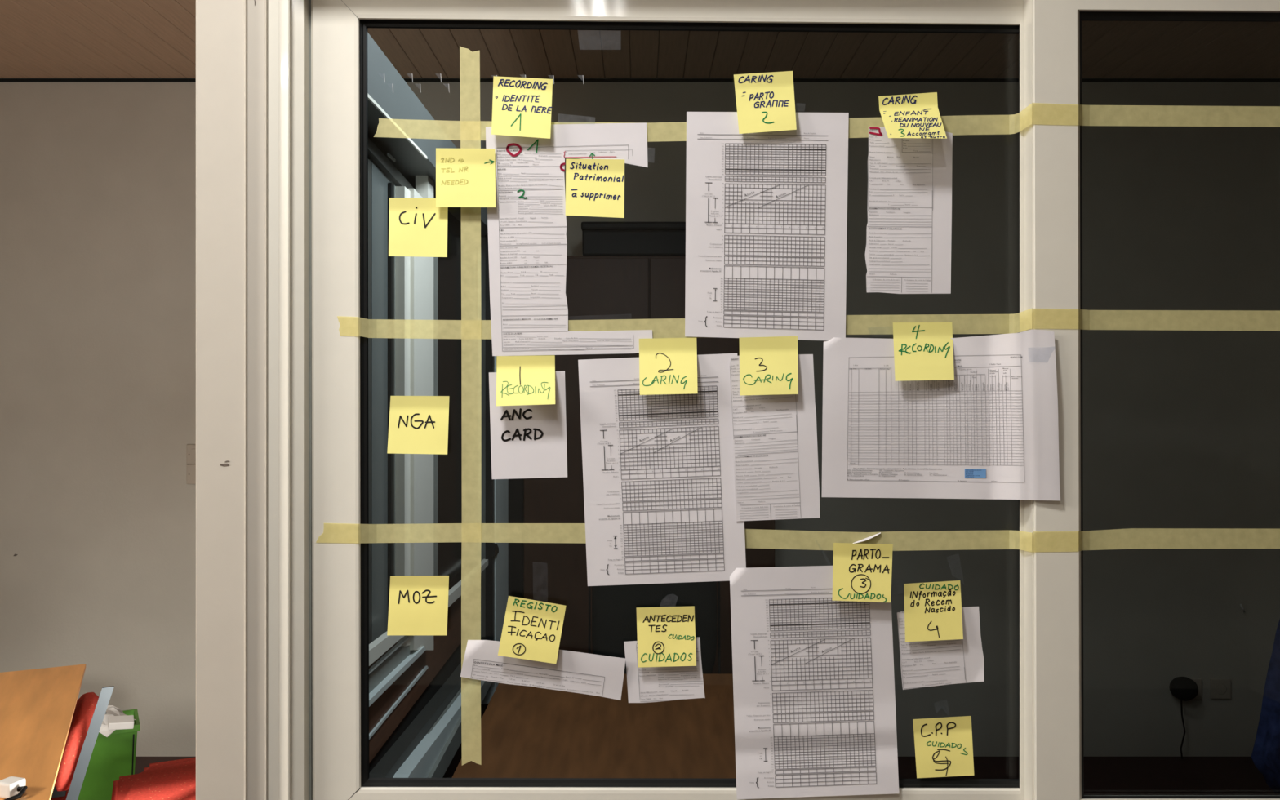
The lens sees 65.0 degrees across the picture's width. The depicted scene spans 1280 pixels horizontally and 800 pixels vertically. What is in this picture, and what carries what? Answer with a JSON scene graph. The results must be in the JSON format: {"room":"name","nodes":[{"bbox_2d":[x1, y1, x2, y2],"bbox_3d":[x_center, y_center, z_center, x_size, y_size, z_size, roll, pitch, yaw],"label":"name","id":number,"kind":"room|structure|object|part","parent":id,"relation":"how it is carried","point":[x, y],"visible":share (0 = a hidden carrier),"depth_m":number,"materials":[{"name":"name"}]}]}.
{"room":"office meeting room","nodes":[
{"label":"office meeting room","id":0,"kind":"room"},
{"bbox_2d":[0,77,1279,756],"bbox_3d":[0.000,0.064,4.050,6.200,2.712,0.100,0,0,0],"label":"wall","id":1,"kind":"structure","parent":0,"point":[1181,428],"depth_m":4.00,"materials":[{"name":"white paint"}]},
{"bbox_2d":[186,444,195,484],"bbox_3d":[-1.764,0.256,3.993,0.080,0.158,0.012,0,0,0],"label":"light switch","id":2,"kind":"object","parent":1,"relation":"attached to","point":[190,449],"visible":0.48,"depth_m":3.99,"materials":[{"name":"plastic"}]},
{"bbox_2d":[186,444,195,464],"bbox_3d":[-1.764,0.216,3.994,0.080,0.079,0.009,0,0,0],"label":"switch plate","id":3,"kind":"object","parent":2,"relation":"attached to","point":[190,449],"depth_m":3.99,"materials":[{"name":"white plastic"}]},
{"bbox_2d":[186,464,195,484],"bbox_3d":[-1.764,0.296,3.994,0.080,0.078,0.009,0,0,0],"label":"switch plate","id":4,"kind":"object","parent":2,"relation":"attached to","point":[190,468],"depth_m":3.99,"materials":[{"name":"white plastic"}]},
{"bbox_2d":[1168,676,1198,759],"bbox_3d":[2.139,1.253,3.941,0.100,0.327,0.058,0,0,0],"label":"plug","id":5,"kind":"object","parent":1,"relation":"attached to","point":[1184,688],"visible":1,"depth_m":3.92,"materials":[{"name":"black plastic"}]},
{"bbox_2d":[1190,678,1201,699],"bbox_3d":[2.192,1.151,3.994,0.085,0.085,0.011,0,0,0],"label":"wall socket","id":6,"kind":"object","parent":1,"relation":"attached to","point":[1198,681],"visible":0.3,"depth_m":3.99,"materials":[{"name":"plastic"}]},
{"bbox_2d":[1209,678,1231,698],"bbox_3d":[2.310,1.149,3.994,0.080,0.080,0.011,0,0,0],"label":"wall socket","id":7,"kind":"object","parent":1,"relation":"attached to","point":[1220,688],"visible":1,"depth_m":3.99,"materials":[{"name":"plastic"}]},
{"bbox_2d":[0,0,1279,82],"bbox_3d":[0.000,-1.323,0.800,6.200,0.114,6.600,0,0,0],"label":"ceiling","id":8,"kind":"structure","parent":0,"point":[42,41],"depth_m":3.71,"materials":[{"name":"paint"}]},
{"bbox_3d":[0.000,-1.272,3.996,6.000,0.012,0.008,0,0,0],"label":"cornice","id":9,"kind":"part","parent":8,"relation":"part of","materials":[{"name":"fabric"}]},
{"bbox_2d":[134,756,1279,795],"bbox_3d":[0.000,1.460,0.800,6.200,0.080,6.600,0,0,0],"label":"floor","id":10,"kind":"structure","parent":0,"point":[1103,775],"depth_m":3.82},
{"bbox_2d":[0,663,85,799],"bbox_3d":[-1.421,1.045,1.656,0.800,0.750,1.600,0,0,-26],"label":"desk","id":11,"kind":"object","parent":10,"relation":"on","point":[37,706],"visible":0.99,"depth_m":2.09,"materials":[{"name":"brown wood"}]},
{"bbox_2d":[0,776,27,799],"bbox_3d":[-1.070,0.656,1.663,0.052,0.026,0.108,0,0,17],"label":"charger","id":12,"kind":"object","parent":11,"relation":"on","point":[11,788],"visible":1,"depth_m":1.69,"materials":[{"name":"white plastic"}]},
{"bbox_3d":[-1.061,0.660,1.655,0.021,0.017,0.101,0,0,26],"label":"cord","id":13,"kind":"part","parent":12,"relation":"part of","materials":[{"name":"black plastic"}]},
{"bbox_3d":[-1.435,1.059,2.470,0.040,0.722,0.040,0,0,-26],"label":"leg","id":14,"kind":"part","parent":11,"relation":"part of","materials":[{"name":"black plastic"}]},
{"bbox_2d":[50,685,114,799],"bbox_3d":[-1.510,1.032,2.345,0.514,0.769,0.420,0,0,-26],"label":"chair","id":15,"kind":"object","parent":10,"relation":"on","point":[90,710],"visible":0.86,"depth_m":2.26,"materials":[{"name":"fabric"}]},
{"bbox_3d":[-1.552,0.998,2.326,0.420,0.055,0.420,0,0,-26],"label":"seat","id":16,"kind":"part","parent":15,"relation":"part of","materials":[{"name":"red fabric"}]},
{"bbox_3d":[-1.351,0.818,2.422,0.090,0.185,0.388,0,0,-26],"label":"backrest","id":17,"kind":"part","parent":15,"relation":"part of","materials":[{"name":"red fabric"}]},
{"bbox_2d":[78,708,139,799],"bbox_3d":[-1.777,1.241,3.320,0.212,0.358,0.192,0,0,-29],"label":"bin","id":18,"kind":"object","parent":10,"relation":"on","point":[113,757],"visible":0.51,"depth_m":3.26,"materials":[{"name":"plastic"}]},
{"bbox_2d":[98,705,136,737],"bbox_3d":[-1.760,1.022,3.220,0.224,0.081,0.187,0,0,0],"label":"crumpled paper","id":19,"kind":"object","parent":18,"relation":"on","point":[111,710],"visible":0.19,"depth_m":3.19,"materials":[{"name":"white paper"}]},
{"bbox_2d":[107,715,133,729],"bbox_3d":[-1.602,0.995,3.100,0.072,0.034,0.061,0,0,-29],"label":"paper packet","id":20,"kind":"object","parent":18,"relation":"on","point":[124,722],"visible":1,"depth_m":3.08,"materials":[{"name":"white paper"}]},
{"bbox_2d":[111,756,195,799],"bbox_3d":[-1.087,1.032,2.604,0.507,0.769,0.420,0,0,-26],"label":"chair","id":21,"kind":"object","parent":10,"relation":"on","point":[172,780],"visible":0.08,"depth_m":2.57,"materials":[{"name":"fabric"}]},
{"bbox_2d":[451,673,736,777],"bbox_3d":[0.033,1.045,1.945,0.735,0.750,1.030,0,0,0],"label":"wooden table","id":22,"kind":"object","parent":10,"relation":"on","point":[526,731],"visible":0.38,"depth_m":2.01,"materials":[{"name":"brown wood"}]},
{"bbox_2d":[508,256,774,673],"bbox_3d":[0.008,0.449,3.792,0.964,1.943,0.397,0,0,0],"label":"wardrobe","id":23,"kind":"object","parent":10,"relation":"on","point":[597,287],"visible":0.12,"depth_m":3.62,"materials":[{"name":"brown wood"}]},
{"bbox_3d":[-0.449,0.419,3.631,0.051,1.883,0.018,0,0,0],"label":"panel","id":24,"kind":"part","parent":23,"relation":"part of","materials":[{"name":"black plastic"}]},
{"bbox_3d":[-0.194,0.414,3.630,0.451,1.853,0.020,0,0,0],"label":"door","id":25,"kind":"part","parent":23,"relation":"part of","materials":[{"name":"brown wood"}]},
{"bbox_2d":[581,222,685,256],"bbox_3d":[0.076,-0.585,3.800,0.580,0.123,0.330,0,0,0],"label":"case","id":26,"kind":"object","parent":23,"relation":"on","point":[598,238],"visible":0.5,"depth_m":3.64,"materials":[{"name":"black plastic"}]},
{"bbox_3d":[0.076,-0.632,3.800,0.580,0.029,0.330,0,0,0],"label":"case lid","id":27,"kind":"part","parent":26,"relation":"part of","materials":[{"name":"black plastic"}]},
{"bbox_3d":[0.261,0.414,3.630,0.451,1.853,0.020,0,0,0],"label":"door","id":28,"kind":"part","parent":23,"relation":"part of","materials":[{"name":"brown wood"}]},
{"bbox_2d":[588,581,720,673],"bbox_3d":[0.045,0.902,2.952,0.420,1.029,0.486,0,0,0],"label":"cabinet","id":29,"kind":"object","parent":10,"relation":"on","point":[614,610],"visible":0.18,"depth_m":3.11,"materials":[{"name":"black fabric"}]},
{"bbox_3d":[2.270,1.012,2.742,0.420,0.809,0.507,0,0,0],"label":"chair","id":30,"kind":"object","parent":10,"relation":"on","visible":0},
{"bbox_2d":[1251,618,1279,792],"bbox_3d":[1.809,0.752,2.508,0.551,0.477,0.107,0,0,-3],"label":"cloth","id":31,"kind":"object","parent":30,"relation":"on","point":[1265,755],"visible":1,"depth_m":2.51,"materials":[{"name":"blue fabric"}]},
{"bbox_3d":[-0.540,0.470,2.203,0.080,1.900,1.635,0,0,0],"label":"wall","id":32,"kind":"structure","parent":0,"visible":0},
{"bbox_2d":[195,0,312,799],"bbox_3d":[-0.490,0.360,1.326,0.131,2.120,0.148,0,0,0],"label":"trim","id":33,"kind":"structure","parent":32,"relation":"attached to","point":[254,646],"depth_m":1.26,"materials":[{"name":"white paint"}]},
{"bbox_2d":[367,32,508,777],"bbox_3d":[-0.442,0.215,2.553,0.116,2.079,2.241,0,0,0],"label":"window","id":34,"kind":"structure","parent":32,"relation":"in","point":[415,681],"depth_m":1.93,"materials":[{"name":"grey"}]},
{"bbox_3d":[-0.467,0.015,1.833,0.010,0.865,0.206,0,0,0],"label":"sash glass","id":35,"kind":"part","parent":34,"relation":"part of","materials":[{"name":"clear glass"}]},
{"bbox_3d":[-0.431,0.435,1.708,0.006,0.013,0.327,0,0,0],"label":"guide rail","id":36,"kind":"part","parent":34,"relation":"part of","materials":[{"name":"grey plastic"}]},
{"bbox_3d":[-0.462,-0.418,1.877,0.020,0.040,0.492,0,0,0],"label":"head rail","id":37,"kind":"part","parent":34,"relation":"part of","materials":[{"name":"grey metal"}]},
{"bbox_3d":[-0.430,0.482,1.758,0.012,0.026,0.457,0,0,0],"label":"guide rail","id":38,"kind":"part","parent":34,"relation":"part of","materials":[{"name":"grey plastic"}]},
{"bbox_3d":[-0.433,0.676,2.244,0.030,0.119,1.282,0,0,0],"label":"frame","id":39,"kind":"part","parent":34,"relation":"part of","materials":[{"name":"grey metal"}]},
{"bbox_3d":[-0.461,0.930,2.562,0.012,0.650,1.840,0,0,0],"label":"dado panel","id":40,"kind":"part","parent":34,"relation":"part of","materials":[{"name":"grey plastic"}]},
{"bbox_3d":[-0.427,0.423,2.186,0.014,0.070,1.342,0,0,0],"label":"rail","id":41,"kind":"part","parent":34,"relation":"part of","materials":[{"name":"plastic"}]},
{"bbox_3d":[-0.463,-0.066,2.579,0.010,1.130,0.600,0,0,0],"label":"dark pane","id":42,"kind":"part","parent":34,"relation":"part of","materials":[{"name":"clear glass"}]},
{"bbox_3d":[-0.430,0.055,2.951,0.050,1.757,0.271,0,0,0],"label":"corner post","id":43,"kind":"part","parent":34,"relation":"part of","materials":[{"name":"grey plastic"}]},
{"bbox_3d":[-0.406,0.415,2.807,0.012,0.038,0.073,0,0,0],"label":"round knob","id":44,"kind":"part","parent":34,"relation":"part of","materials":[{"name":"black rubber"}]},
{"bbox_3d":[0.660,1.020,1.360,2.120,0.800,0.080,0,0,0],"label":"wall","id":45,"kind":"structure","parent":0,"visible":0},
{"bbox_2d":[311,0,1024,799],"bbox_3d":[0.043,0.002,1.318,0.971,1.169,0.063,0,0,0],"label":"window","id":46,"kind":"structure","parent":45,"relation":"in","point":[339,28],"depth_m":1.29,"materials":[{"name":"white plastic"}]},
{"bbox_2d":[386,575,448,635],"bbox_3d":[-0.286,0.265,1.294,0.078,0.076,0.010,0,0,0],"label":"sticky note","id":47,"kind":"object","parent":46,"relation":"attached to","point":[418,605],"visible":1,"depth_m":1.29,"materials":[{"name":"yellow paper"}]},
{"bbox_2d":[386,395,449,454],"bbox_3d":[-0.285,0.032,1.294,0.078,0.075,0.010,0,0,0],"label":"sticky note","id":48,"kind":"object","parent":46,"relation":"attached to","point":[418,424],"visible":1,"depth_m":1.29,"materials":[{"name":"yellow paper"}]},
{"bbox_2d":[388,197,448,257],"bbox_3d":[-0.286,-0.222,1.294,0.077,0.078,0.010,0,0,0],"label":"sticky note","id":49,"kind":"object","parent":46,"relation":"attached to","point":[416,227],"visible":1,"depth_m":1.29,"materials":[{"name":"yellow paper"}]},
{"bbox_2d":[435,148,495,207],"bbox_3d":[-0.224,-0.285,1.290,0.079,0.078,0.010,0,0,0],"label":"sticky note","id":50,"kind":"object","parent":46,"relation":"attached to","point":[465,177],"visible":1,"depth_m":1.29,"materials":[{"name":"yellow paper"}]},
{"bbox_2d":[459,46,481,764],"bbox_3d":[-0.219,0.007,1.299,0.028,0.931,0.001,0,0,0],"label":"tape","id":51,"kind":"object","parent":46,"relation":"attached to","point":[470,134],"visible":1,"depth_m":1.30,"materials":[{"name":"beige paper"}]},
{"bbox_2d":[491,76,552,138],"bbox_3d":[-0.151,-0.376,1.289,0.078,0.083,0.013,0,0,0],"label":"sticky note","id":52,"kind":"object","parent":46,"relation":"attached to","point":[522,107],"visible":1,"depth_m":1.29,"materials":[{"name":"yellow paper"}]},
{"bbox_2d":[496,355,555,405],"bbox_3d":[-0.146,-0.025,1.281,0.078,0.065,0.029,0,0,0],"label":"sticky note","id":53,"kind":"object","parent":46,"relation":"attached to","point":[520,380],"visible":1,"depth_m":1.28,"materials":[{"name":"yellow paper"}]},
{"bbox_2d":[488,370,567,479],"bbox_3d":[-0.144,0.032,1.296,0.102,0.140,0.002,0,0,0],"label":"paper card","id":54,"kind":"object","parent":46,"relation":"attached to","point":[527,441],"visible":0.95,"depth_m":1.30,"materials":[{"name":"white paper"}]},
{"bbox_2d":[497,595,565,663],"bbox_3d":[-0.138,0.293,1.283,0.087,0.085,0.010,0,0,0],"label":"sticky note","id":55,"kind":"object","parent":46,"relation":"attached to","point":[531,630],"visible":1,"depth_m":1.28,"materials":[{"name":"yellow paper"}]},
{"bbox_2d":[460,640,626,700],"bbox_3d":[-0.125,0.348,1.294,0.213,0.079,0.009,0,0,0],"label":"paper strip","id":56,"kind":"object","parent":46,"relation":"attached to","point":[593,674],"visible":1,"depth_m":1.29,"materials":[{"name":"white paper"}]},
{"bbox_2d":[475,661,502,666],"bbox_3d":[-0.195,0.339,1.292,0.037,0.007,0.001,0,0,0],"label":"print","id":57,"kind":"object","parent":56,"relation":"on","point":[477,663],"depth_m":1.29},
{"bbox_2d":[485,122,652,355],"bbox_3d":[-0.091,-0.207,1.297,0.217,0.301,0.002,0,0,0],"label":"paper sheet","id":58,"kind":"object","parent":46,"relation":"attached to","point":[526,226],"visible":1,"depth_m":1.30,"materials":[{"name":"white paper"}]},
{"bbox_2d":[497,149,557,334],"bbox_3d":[-0.146,-0.204,1.296,0.078,0.239,0.001,0,0,0],"label":"print","id":59,"kind":"object","parent":58,"relation":"attached to","point":[527,179],"depth_m":1.30},
{"bbox_2d":[565,159,624,217],"bbox_3d":[-0.058,-0.272,1.290,0.076,0.078,0.010,0,0,0],"label":"sticky note","id":60,"kind":"object","parent":46,"relation":"attached to","point":[595,188],"visible":1,"depth_m":1.29,"materials":[{"name":"yellow paper"}]},
{"bbox_2d":[577,353,746,586],"bbox_3d":[0.029,0.090,1.296,0.218,0.301,0.003,0,0,0],"label":"paper sheet","id":61,"kind":"object","parent":46,"relation":"attached to","point":[659,477],"visible":0.99,"depth_m":1.30,"materials":[{"name":"white paper"}]},
{"bbox_2d":[600,390,717,574],"bbox_3d":[0.024,0.107,1.295,0.152,0.238,0.001,0,0,0],"label":"print","id":62,"kind":"object","parent":61,"relation":"attached to","point":[659,452],"depth_m":1.30},
{"bbox_2d":[623,636,705,702],"bbox_3d":[0.032,0.349,1.297,0.105,0.085,0.002,0,0,0],"label":"paper sheet","id":63,"kind":"object","parent":46,"relation":"attached to","point":[645,684],"visible":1,"depth_m":1.30,"materials":[{"name":"white paper"}]},
{"bbox_2d":[635,605,696,667],"bbox_3d":[0.034,0.304,1.290,0.077,0.077,0.011,0,0,0],"label":"sticky note","id":64,"kind":"object","parent":46,"relation":"attached to","point":[666,635],"visible":1,"depth_m":1.29,"materials":[{"name":"yellow paper"}]},
{"bbox_2d":[639,337,697,395],"bbox_3d":[0.036,-0.043,1.284,0.075,0.074,0.020,0,0,0],"label":"sticky note","id":65,"kind":"object","parent":46,"relation":"attached to","point":[667,366],"visible":1,"depth_m":1.29,"materials":[{"name":"yellow paper"}]},
{"bbox_3d":[0.043,-0.532,1.318,0.971,0.101,0.063,0,0,0],"label":"rail","id":66,"kind":"part","parent":46,"relation":"part of","materials":[{"name":"white plastic"}]},
{"bbox_3d":[0.044,0.542,1.318,0.969,0.089,0.063,0,0,0],"label":"rail","id":67,"kind":"part","parent":46,"relation":"part of","materials":[{"name":"white plastic"}]},
{"bbox_2d":[733,71,796,133],"bbox_3d":[0.160,-0.382,1.289,0.080,0.083,0.012,0,0,0],"label":"sticky note","id":68,"kind":"object","parent":46,"relation":"attached to","point":[766,103],"visible":1,"depth_m":1.29,"materials":[{"name":"yellow paper"}]},
{"bbox_2d":[684,111,848,340],"bbox_3d":[0.164,-0.224,1.296,0.212,0.297,0.004,0,0,0],"label":"paper sheet","id":69,"kind":"object","parent":46,"relation":"attached to","point":[766,212],"visible":1,"depth_m":1.30,"materials":[{"name":"white paper"}]},
{"bbox_2d":[704,148,825,326],"bbox_3d":[0.162,-0.210,1.296,0.157,0.230,0.002,0,0,0],"label":"print","id":70,"kind":"object","parent":69,"relation":"attached to","point":[765,208],"depth_m":1.30},
{"bbox_2d":[738,336,798,395],"bbox_3d":[0.165,-0.044,1.284,0.075,0.076,0.014,0,0,0],"label":"sticky note","id":71,"kind":"object","parent":46,"relation":"attached to","point":[768,366],"visible":1,"depth_m":1.28,"materials":[{"name":"yellow paper"}]},
{"bbox_2d":[729,354,820,521],"bbox_3d":[0.173,0.049,1.292,0.117,0.215,0.005,0,0,0],"label":"paper sheet","id":72,"kind":"object","parent":46,"relation":"attached to","point":[775,450],"visible":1,"depth_m":1.29,"materials":[{"name":"white paper"}]},
{"bbox_2d":[315,523,1279,552],"bbox_3d":[0.233,0.176,1.277,1.296,0.038,0.044,0,0,0],"label":"tape","id":73,"kind":"object","parent":46,"relation":"attached to","point":[1128,538],"visible":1,"depth_m":1.30,"materials":[{"name":"beige paper"}]},
{"bbox_2d":[852,532,880,543],"bbox_3d":[0.293,0.178,1.296,0.037,0.014,0.006,0,0,0],"label":"tape curl","id":74,"kind":"object","parent":73,"relation":"attached to","point":[875,535],"visible":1,"depth_m":1.30,"materials":[{"name":"white paper"}]},
{"bbox_2d":[337,308,1279,339],"bbox_3d":[0.246,-0.096,1.277,1.269,0.037,0.044,0,0,0],"label":"tape","id":75,"kind":"object","parent":46,"relation":"attached to","point":[1035,318],"visible":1,"depth_m":1.30,"materials":[{"name":"beige paper"}]},
{"bbox_2d":[729,565,898,799],"bbox_3d":[0.223,0.360,1.287,0.215,0.299,0.016,0,0,2],"label":"paper sheet","id":76,"kind":"object","parent":46,"relation":"attached to","point":[815,715],"visible":1,"depth_m":1.29,"materials":[{"name":"white paper"}]},
{"bbox_2d":[751,601,866,787],"bbox_3d":[0.219,0.378,1.290,0.154,0.237,0.007,0,0,-3],"label":"print","id":77,"kind":"object","parent":76,"relation":"attached to","point":[808,659],"depth_m":1.29},
{"bbox_2d":[373,102,1279,142],"bbox_3d":[0.268,-0.353,1.277,1.226,0.038,0.044,0,0,0],"label":"tape","id":78,"kind":"object","parent":46,"relation":"attached to","point":[1046,113],"visible":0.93,"depth_m":1.27,"materials":[{"name":"beige paper"}]},
{"bbox_2d":[831,542,893,602],"bbox_3d":[0.284,0.220,1.281,0.079,0.075,0.011,0,0,0],"label":"sticky note","id":79,"kind":"object","parent":46,"relation":"attached to","point":[862,572],"visible":1,"depth_m":1.28,"materials":[{"name":"yellow paper"}]},
{"bbox_2d":[865,126,952,293],"bbox_3d":[0.347,-0.245,1.296,0.113,0.216,0.003,0,0,0],"label":"paper sheet","id":80,"kind":"object","parent":46,"relation":"attached to","point":[908,233],"visible":0.99,"depth_m":1.30,"materials":[{"name":"white paper"}]},
{"bbox_2d":[868,129,902,229],"bbox_3d":[0.317,-0.284,1.296,0.042,0.128,0.001,0,0,0],"label":"print","id":81,"kind":"object","parent":80,"relation":"attached to","point":[885,153],"depth_m":1.30},
{"bbox_2d":[878,92,946,138],"bbox_3d":[0.345,-0.361,1.272,0.077,0.071,0.047,0,0,0],"label":"sticky note","id":82,"kind":"object","parent":46,"relation":"attached to","point":[910,115],"visible":1,"depth_m":1.28,"materials":[{"name":"yellow paper"}]},
{"bbox_2d":[903,580,963,641],"bbox_3d":[0.377,0.271,1.290,0.074,0.078,0.010,0,0,0],"label":"sticky note","id":83,"kind":"object","parent":46,"relation":"attached to","point":[932,610],"visible":1,"depth_m":1.29,"materials":[{"name":"yellow paper"}]},
{"bbox_2d":[897,606,983,689],"bbox_3d":[0.388,0.320,1.296,0.113,0.108,0.003,0,0,0],"label":"paper sheet","id":84,"kind":"object","parent":46,"relation":"attached to","point":[923,664],"visible":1,"depth_m":1.30,"materials":[{"name":"white paper"}]},
{"bbox_2d":[822,329,1060,500],"bbox_3d":[0.380,0.019,1.280,0.292,0.215,0.028,0,0,8],"label":"paper sheet","id":85,"kind":"object","parent":46,"relation":"attached to","point":[990,431],"visible":1,"depth_m":1.29,"materials":[{"name":"white paper"}]},
{"bbox_2d":[893,322,954,381],"bbox_3d":[0.363,-0.062,1.282,0.078,0.076,0.017,0,0,0],"label":"sticky note","id":86,"kind":"object","parent":85,"relation":"attached to","point":[923,351],"visible":1,"depth_m":1.28,"materials":[{"name":"yellow paper"}]},
{"bbox_2d":[847,356,1022,481],"bbox_3d":[0.374,0.025,1.282,0.214,0.159,0.022,0,0,10],"label":"print","id":87,"kind":"object","parent":85,"relation":"attached to","point":[967,427],"depth_m":1.29},
{"bbox_2d":[912,715,973,777],"bbox_3d":[0.390,0.446,1.292,0.077,0.078,0.010,0,0,0],"label":"sticky note","id":88,"kind":"object","parent":46,"relation":"attached to","point":[944,746],"visible":1,"depth_m":1.29,"materials":[{"name":"yellow paper"}]},
{"bbox_2d":[1024,0,1279,799],"bbox_3d":[0.996,0.006,1.271,1.008,1.107,0.030,0,0,0],"label":"window","id":89,"kind":"structure","parent":45,"relation":"in","point":[1054,762],"depth_m":1.26,"materials":[{"name":"black glass"}]},
{"bbox_3d":[0.790,-0.516,1.260,0.597,0.062,0.008,0,0,0],"label":"rail","id":90,"kind":"part","parent":89,"relation":"part of","materials":[{"name":"white plastic"}]},
{"bbox_3d":[0.792,0.530,1.260,0.595,0.059,0.008,0,0,0],"label":"rail","id":91,"kind":"part","parent":89,"relation":"part of","materials":[{"name":"white plastic"}]}
]}

